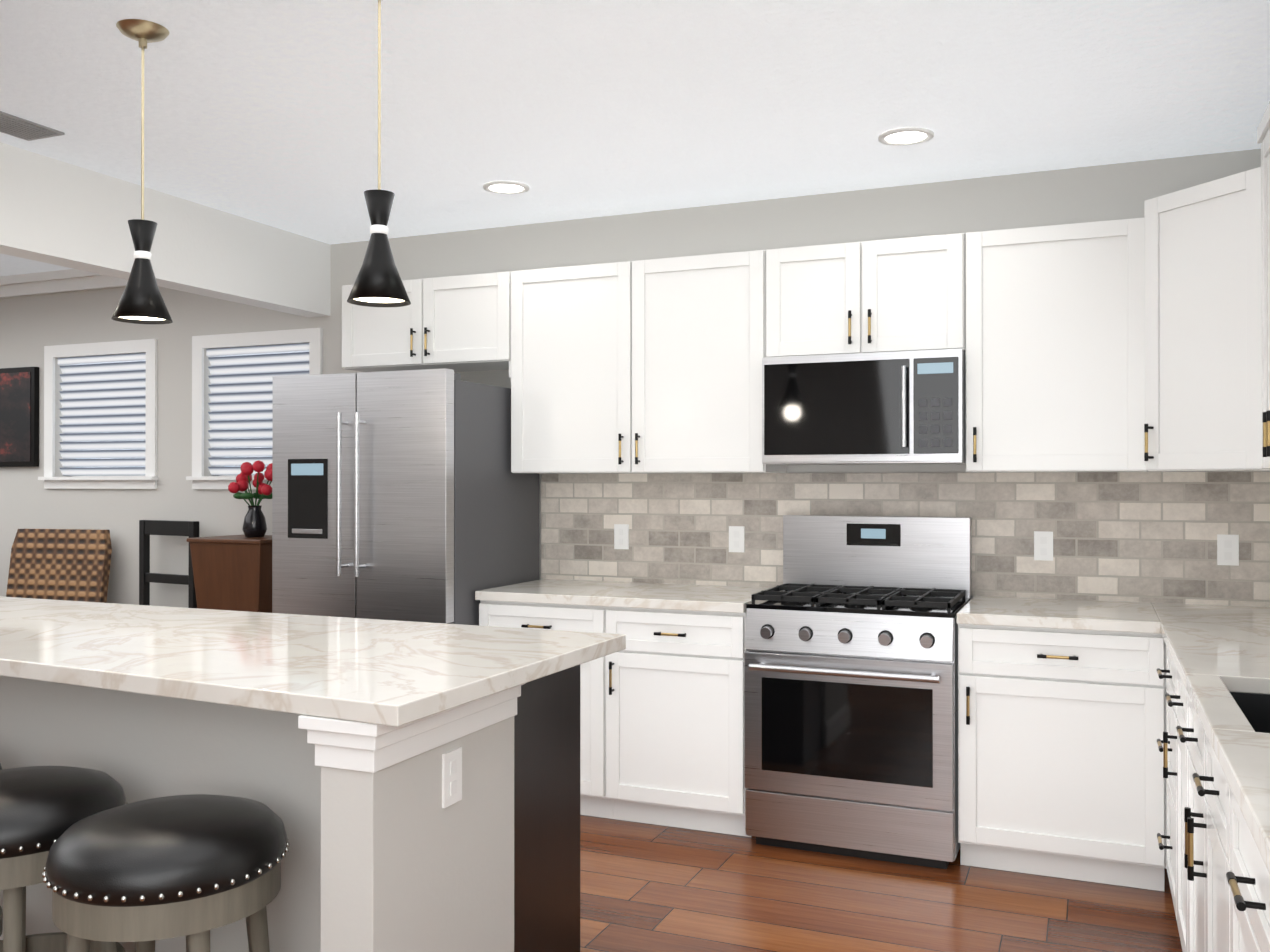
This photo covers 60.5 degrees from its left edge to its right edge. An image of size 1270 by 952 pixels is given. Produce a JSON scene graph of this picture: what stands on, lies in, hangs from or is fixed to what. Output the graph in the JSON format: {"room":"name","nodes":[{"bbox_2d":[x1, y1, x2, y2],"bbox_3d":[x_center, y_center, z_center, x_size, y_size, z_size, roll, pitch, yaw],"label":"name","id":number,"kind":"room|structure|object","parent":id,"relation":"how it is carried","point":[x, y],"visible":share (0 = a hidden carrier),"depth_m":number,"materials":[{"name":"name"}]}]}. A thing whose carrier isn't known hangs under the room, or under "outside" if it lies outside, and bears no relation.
{"room":"kitchen","nodes":[
{"label":"kitchen","id":0,"kind":"room"},
{"bbox_2d":[0,142,330,316],"bbox_3d":[-2.904,-1.027,2.663,0.140,0.370,6.520,0,0,23],"label":"ceiling beam","id":1,"kind":"structure","parent":0,"point":[57,212],"depth_m":4.60,"materials":[{"name":"white paint"}]},
{"bbox_2d":[0,149,1260,607],"bbox_3d":[-2.535,0.103,6.121,11.500,2.600,0.150,0,0,23],"label":"wall","id":2,"kind":"structure","parent":0,"point":[32,327],"depth_m":5.36,"materials":[{"name":"grey paint"}]},
{"bbox_2d":[0,367,38,466],"bbox_3d":[-3.936,-0.350,6.608,0.860,0.590,0.036,0,0,23],"label":"picture","id":3,"kind":"object","parent":2,"relation":"attached to","point":[19,416],"visible":1,"depth_m":6.47,"materials":[{"name":"black"}]},
{"bbox_2d":[0,269,127,297],"bbox_3d":[-4.750,-1.133,6.947,6.580,0.119,0.049,0,0,23],"label":"crown molding","id":4,"kind":"structure","parent":2,"relation":"attached to","point":[58,281],"depth_m":6.36,"materials":[{"name":"white"}]},
{"bbox_2d":[38,339,158,488],"bbox_3d":[-3.059,-0.346,6.308,0.890,0.840,0.185,0,0,23],"label":"window","id":5,"kind":"structure","parent":2,"relation":"in","point":[149,479],"depth_m":6.24,"materials":[{"name":"white wood"}]},
{"bbox_2d":[58,353,145,475],"bbox_3d":[-3.062,-0.348,6.302,0.722,0.692,0.048,0,0,23],"label":"window blinds","id":6,"kind":"object","parent":5,"relation":"attached to","point":[107,394],"visible":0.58,"depth_m":6.30,"materials":[{"name":"white plastic"}]},
{"bbox_2d":[186,328,322,488],"bbox_3d":[-2.008,-0.348,5.866,0.890,0.840,0.185,0,0,23],"label":"window","id":7,"kind":"structure","parent":2,"relation":"in","point":[313,337],"depth_m":5.91,"materials":[{"name":"white wood"}]},
{"bbox_2d":[206,343,308,474],"bbox_3d":[-2.011,-0.350,5.860,0.722,0.692,0.048,0,0,23],"label":"window blinds","id":8,"kind":"object","parent":7,"relation":"attached to","point":[241,394],"visible":0.6,"depth_m":5.90,"materials":[{"name":"white plastic"}]},
{"bbox_2d":[342,271,509,371],"bbox_3d":[-0.911,-0.712,5.169,0.915,0.400,0.350,0,0,23],"label":"upper cabinet","id":9,"kind":"object","parent":2,"relation":"attached to","point":[461,323],"depth_m":4.99,"materials":[{"name":"white paint"}]},
{"bbox_2d":[614,524,628,549],"bbox_3d":[-0.062,0.278,4.983,0.070,0.114,0.008,0,0,23],"label":"outlet","id":10,"kind":"object","parent":2,"relation":"attached to","point":[621,531],"depth_m":4.98,"materials":[{"name":"white plastic"}]},
{"bbox_2d":[506,250,786,473],"bbox_3d":[0.051,-0.463,4.764,1.164,0.900,0.350,0,0,23],"label":"upper cabinet","id":11,"kind":"object","parent":2,"relation":"attached to","point":[651,365],"depth_m":4.59,"materials":[{"name":"white paint"}]},
{"bbox_2d":[728,526,744,552],"bbox_3d":[0.445,0.277,4.770,0.070,0.114,0.008,0,0,23],"label":"outlet","id":12,"kind":"object","parent":2,"relation":"attached to","point":[736,534],"depth_m":4.77,"materials":[{"name":"white plastic"}]},
{"bbox_2d":[766,233,957,356],"bbox_3d":[0.945,-0.695,4.390,0.770,0.440,0.350,0,0,23],"label":"upper cabinet","id":13,"kind":"object","parent":2,"relation":"attached to","point":[899,294],"depth_m":4.22,"materials":[{"name":"white paint"}]},
{"bbox_2d":[762,349,965,464],"bbox_3d":[0.925,-0.259,4.340,0.766,0.423,0.454,0,0,23],"label":"microwave","id":14,"kind":"object","parent":13,"relation":"attached to","point":[895,408],"visible":0.98,"depth_m":4.16,"materials":[{"name":"silver metal"}]},
{"bbox_2d":[958,219,1121,471],"bbox_3d":[1.598,-0.466,4.094,0.656,0.900,0.388,0,0,23],"label":"upper cabinet","id":15,"kind":"object","parent":2,"relation":"attached to","point":[1040,308],"depth_m":3.98,"materials":[{"name":"white paint"}]},
{"bbox_2d":[1034,531,1053,560],"bbox_3d":[1.607,0.275,4.283,0.070,0.114,0.008,0,0,23],"label":"outlet","id":16,"kind":"object","parent":2,"relation":"attached to","point":[1043,540],"depth_m":4.28,"materials":[{"name":"white plastic"}]},
{"bbox_2d":[1122,171,1245,471],"bbox_3d":[2.077,-0.498,3.712,0.725,0.960,0.722,0,0,23],"label":"upper cabinet","id":17,"kind":"object","parent":2,"relation":"attached to","point":[1138,344],"depth_m":3.69,"materials":[{"name":"white paint"}]},
{"bbox_2d":[1217,534,1238,565],"bbox_3d":[2.197,0.274,4.035,0.070,0.114,0.008,0,0,23],"label":"outlet","id":18,"kind":"object","parent":2,"relation":"attached to","point":[1227,544],"depth_m":4.03,"materials":[{"name":"white plastic"}]},
{"bbox_2d":[1246,102,1269,471],"bbox_3d":[1.986,-0.560,3.062,0.388,1.080,0.744,0,0,23],"label":"upper cabinet","id":19,"kind":"object","parent":2,"relation":"attached to","point":[1257,179],"depth_m":3.43,"materials":[{"name":"white paint"}]},
{"bbox_2d":[0,0,1269,276],"bbox_3d":[-3.807,-1.360,3.098,11.500,0.300,6.820,0,0,23],"label":"ceiling","id":20,"kind":"structure","parent":0,"point":[262,110],"depth_m":3.47,"materials":[{"name":"white paint"}]},
{"bbox_2d":[0,111,64,140],"bbox_3d":[-2.156,-1.200,3.695,0.180,0.012,0.360,0,0,23],"label":"ceiling vent","id":21,"kind":"object","parent":20,"relation":"in","point":[18,127],"visible":0.98,"depth_m":3.76,"materials":[{"name":"grey metal"}]},
{"bbox_2d":[111,19,172,324],"bbox_3d":[-1.332,-0.815,2.946,0.152,0.789,0.152,0,0,23],"label":"pendant light","id":22,"kind":"object","parent":20,"relation":"hanging from","point":[141,301],"visible":1,"depth_m":2.92,"materials":[{"name":"black metal"}]},
{"bbox_2d":[347,0,410,306],"bbox_3d":[-0.622,-0.816,2.648,0.152,0.789,0.152,0,0,23],"label":"pendant light","id":23,"kind":"object","parent":20,"relation":"hanging from","point":[378,282],"visible":1,"depth_m":2.62,"materials":[{"name":"black metal"}]},
{"bbox_2d":[483,181,529,194],"bbox_3d":[-0.536,-1.198,4.533,0.194,0.009,0.194,0,0,23],"label":"recessed light","id":24,"kind":"object","parent":20,"relation":"in","point":[506,187],"visible":1,"depth_m":4.53,"materials":[{"name":"white plastic"}]},
{"bbox_2d":[878,127,933,145],"bbox_3d":[0.961,-1.201,3.861,0.194,0.009,0.194,0,0,23],"label":"recessed light","id":25,"kind":"object","parent":20,"relation":"in","point":[906,136],"visible":1,"depth_m":3.85,"materials":[{"name":"white plastic"}]},
{"bbox_2d":[580,815,1182,951],"bbox_3d":[-3.807,1.440,3.087,11.500,0.100,6.820,0,0,23],"label":"floor","id":26,"kind":"structure","parent":0,"point":[645,887],"depth_m":3.55,"materials":[{"name":"brown wood"}]},
{"bbox_2d":[0,763,2,935],"bbox_3d":[-1.831,1.038,2.704,0.465,0.703,0.463,0,0,-6],"label":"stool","id":27,"kind":"object","parent":26,"relation":"on","point":[1,919],"visible":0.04,"depth_m":2.80,"materials":[{"name":"black leather"}]},
{"bbox_2d":[6,528,111,602],"bbox_3d":[-3.331,0.852,5.915,0.640,1.100,0.640,0,0,15],"label":"wicker chair","id":28,"kind":"object","parent":26,"relation":"on","point":[64,564],"visible":0.31,"depth_m":6.14,"materials":[{"name":"beige wicker"}]},
{"bbox_2d":[0,766,127,951],"bbox_3d":[-1.401,1.038,2.463,0.465,0.703,0.463,0,0,17],"label":"stool","id":29,"kind":"object","parent":26,"relation":"on","point":[43,809],"visible":0.71,"depth_m":2.35,"materials":[{"name":"black leather"}]},
{"bbox_2d":[42,794,289,951],"bbox_3d":[-0.948,1.037,2.224,0.465,0.703,0.463,0,0,6],"label":"stool","id":30,"kind":"object","parent":26,"relation":"on","point":[194,869],"visible":1,"depth_m":2.08,"materials":[{"name":"black leather"}]},
{"bbox_2d":[139,520,198,607],"bbox_3d":[-2.623,0.821,5.727,0.440,1.160,0.440,0,0,29],"label":"chair","id":31,"kind":"object","parent":26,"relation":"on","point":[148,528],"visible":0.31,"depth_m":5.92,"materials":[{"name":"black wood"}]},
{"bbox_2d":[187,534,271,612],"bbox_3d":[-1.947,0.855,5.529,0.470,1.090,0.400,0,0,23],"label":"wooden cabinet","id":32,"kind":"object","parent":26,"relation":"on","point":[232,572],"visible":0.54,"depth_m":5.35,"materials":[{"name":"brown wood"}]},
{"bbox_2d":[228,460,271,536],"bbox_3d":[-1.917,0.115,5.520,0.283,0.387,0.205,0,0,23],"label":"vase","id":33,"kind":"object","parent":32,"relation":"on","point":[254,524],"visible":0.92,"depth_m":5.48,"materials":[{"name":"black ceramic"}]},
{"bbox_2d":[0,668,579,951],"bbox_3d":[-1.498,0.930,3.017,2.593,0.919,0.983,0,0,23],"label":"kitchen island","id":34,"kind":"object","parent":26,"relation":"on","point":[414,786],"depth_m":2.49,"materials":[{"name":"paint"}]},
{"bbox_2d":[0,596,625,739],"bbox_3d":[-1.463,0.463,3.015,2.700,0.066,1.044,0,0,23],"label":"island countertop","id":35,"kind":"structure","parent":34,"relation":"on","point":[371,679],"depth_m":2.60,"materials":[{"name":"white stone"}]},
{"bbox_2d":[272,368,538,624],"bbox_3d":[-1.028,0.483,4.903,0.890,1.830,0.866,0,0,23],"label":"refrigerator","id":36,"kind":"object","parent":26,"relation":"on","point":[405,495],"visible":0.48,"depth_m":4.57,"materials":[{"name":"grey metal"}]},
{"bbox_2d":[479,600,618,819],"bbox_3d":[-0.242,0.960,4.735,0.648,0.874,0.620,0,0,23],"label":"base cabinet","id":37,"kind":"object","parent":26,"relation":"on","point":[599,677],"depth_m":4.38,"materials":[{"name":"white paint"}]},
{"bbox_2d":[619,608,751,836],"bbox_3d":[0.237,0.959,4.533,0.644,0.874,0.620,0,0,23],"label":"base cabinet","id":38,"kind":"object","parent":26,"relation":"on","point":[682,674],"depth_m":4.23,"materials":[{"name":"white paint"}]},
{"bbox_2d":[475,576,782,615],"bbox_3d":[-0.008,0.502,4.630,1.172,0.038,0.635,0,0,23],"label":"countertop","id":39,"kind":"structure","parent":38,"relation":"on","point":[581,593],"depth_m":4.47,"materials":[{"name":"white stone"}]},
{"bbox_2d":[745,515,971,868],"bbox_3d":[0.867,0.780,4.198,0.760,1.230,0.697,0,0,23],"label":"range","id":40,"kind":"object","parent":26,"relation":"on","point":[851,692],"visible":1,"depth_m":3.98,"materials":[{"name":"silver metal"}]},
{"bbox_2d":[958,624,1138,887],"bbox_3d":[1.555,0.957,3.980,0.659,0.874,0.620,0,0,23],"label":"base cabinet","id":41,"kind":"object","parent":26,"relation":"on","point":[1113,678],"depth_m":3.72,"materials":[{"name":"white paint"}]},
{"bbox_2d":[957,596,1158,631],"bbox_3d":[1.545,0.499,3.978,0.645,0.038,0.635,0,0,23],"label":"countertop","id":42,"kind":"structure","parent":41,"relation":"on","point":[985,611],"depth_m":3.79,"materials":[{"name":"white stone"}]},
{"bbox_2d":[1151,600,1269,695],"bbox_3d":[1.937,0.496,3.258,0.635,0.038,1.658,0,0,23],"label":"countertop","id":43,"kind":"structure","parent":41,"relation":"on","point":[1212,647],"depth_m":3.08,"materials":[{"name":"white stone"}]},
{"bbox_2d":[1139,628,1170,890],"bbox_3d":[1.893,0.954,3.214,0.682,0.874,0.550,0,0,23],"label":"base cabinet","id":44,"kind":"object","parent":26,"relation":"on","point":[1154,658],"depth_m":3.58,"materials":[{"name":"white paint"}]},
{"bbox_2d":[1171,664,1210,950],"bbox_3d":[1.750,0.952,2.793,0.620,0.874,0.462,0,0,23],"label":"base cabinet","id":45,"kind":"object","parent":26,"relation":"on","point":[1190,711],"depth_m":2.99,"materials":[{"name":"white paint"}]},
{"bbox_2d":[1183,776,1222,951],"bbox_3d":[1.519,1.072,2.241,0.620,0.630,0.983,0,0,23],"label":"base cabinet","id":46,"kind":"object","parent":26,"relation":"on","point":[1202,910],"depth_m":2.36,"materials":[{"name":"white paint"}]},
{"bbox_2d":[1211,780,1214,787],"bbox_3d":[1.452,0.729,2.220,0.424,0.012,0.654,0,0,23],"label":"countertop","id":47,"kind":"structure","parent":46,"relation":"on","point":[1212,781],"depth_m":2.23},
{"bbox_2d":[1215,764,1269,951],"bbox_3d":[1.198,0.947,1.477,0.620,0.874,0.803,0,0,23],"label":"base cabinet","id":48,"kind":"object","parent":26,"relation":"on","point":[1244,892],"depth_m":1.82,"materials":[{"name":"white paint"}]},
{"bbox_2d":[1211,728,1269,883],"bbox_3d":[0.727,0.484,0.378,0.635,0.038,3.330,0,0,23],"label":"countertop","id":49,"kind":"structure","parent":48,"relation":"on","point":[1242,755],"depth_m":1.74,"materials":[{"name":"white stone"}]},
{"bbox_2d":[1211,692,1242,779],"bbox_3d":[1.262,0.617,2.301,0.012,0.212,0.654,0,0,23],"label":"countertop","id":50,"kind":"structure","parent":0,"relation":"attached to","point":[1222,716],"depth_m":2.17,"materials":[{"name":"white stone"}]},
{"bbox_2d":[1223,692,1269,731],"bbox_3d":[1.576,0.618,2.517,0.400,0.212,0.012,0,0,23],"label":"sink","id":51,"kind":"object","parent":0,"relation":"attached to","point":[1252,711],"depth_m":2.56,"materials":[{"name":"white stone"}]}
]}

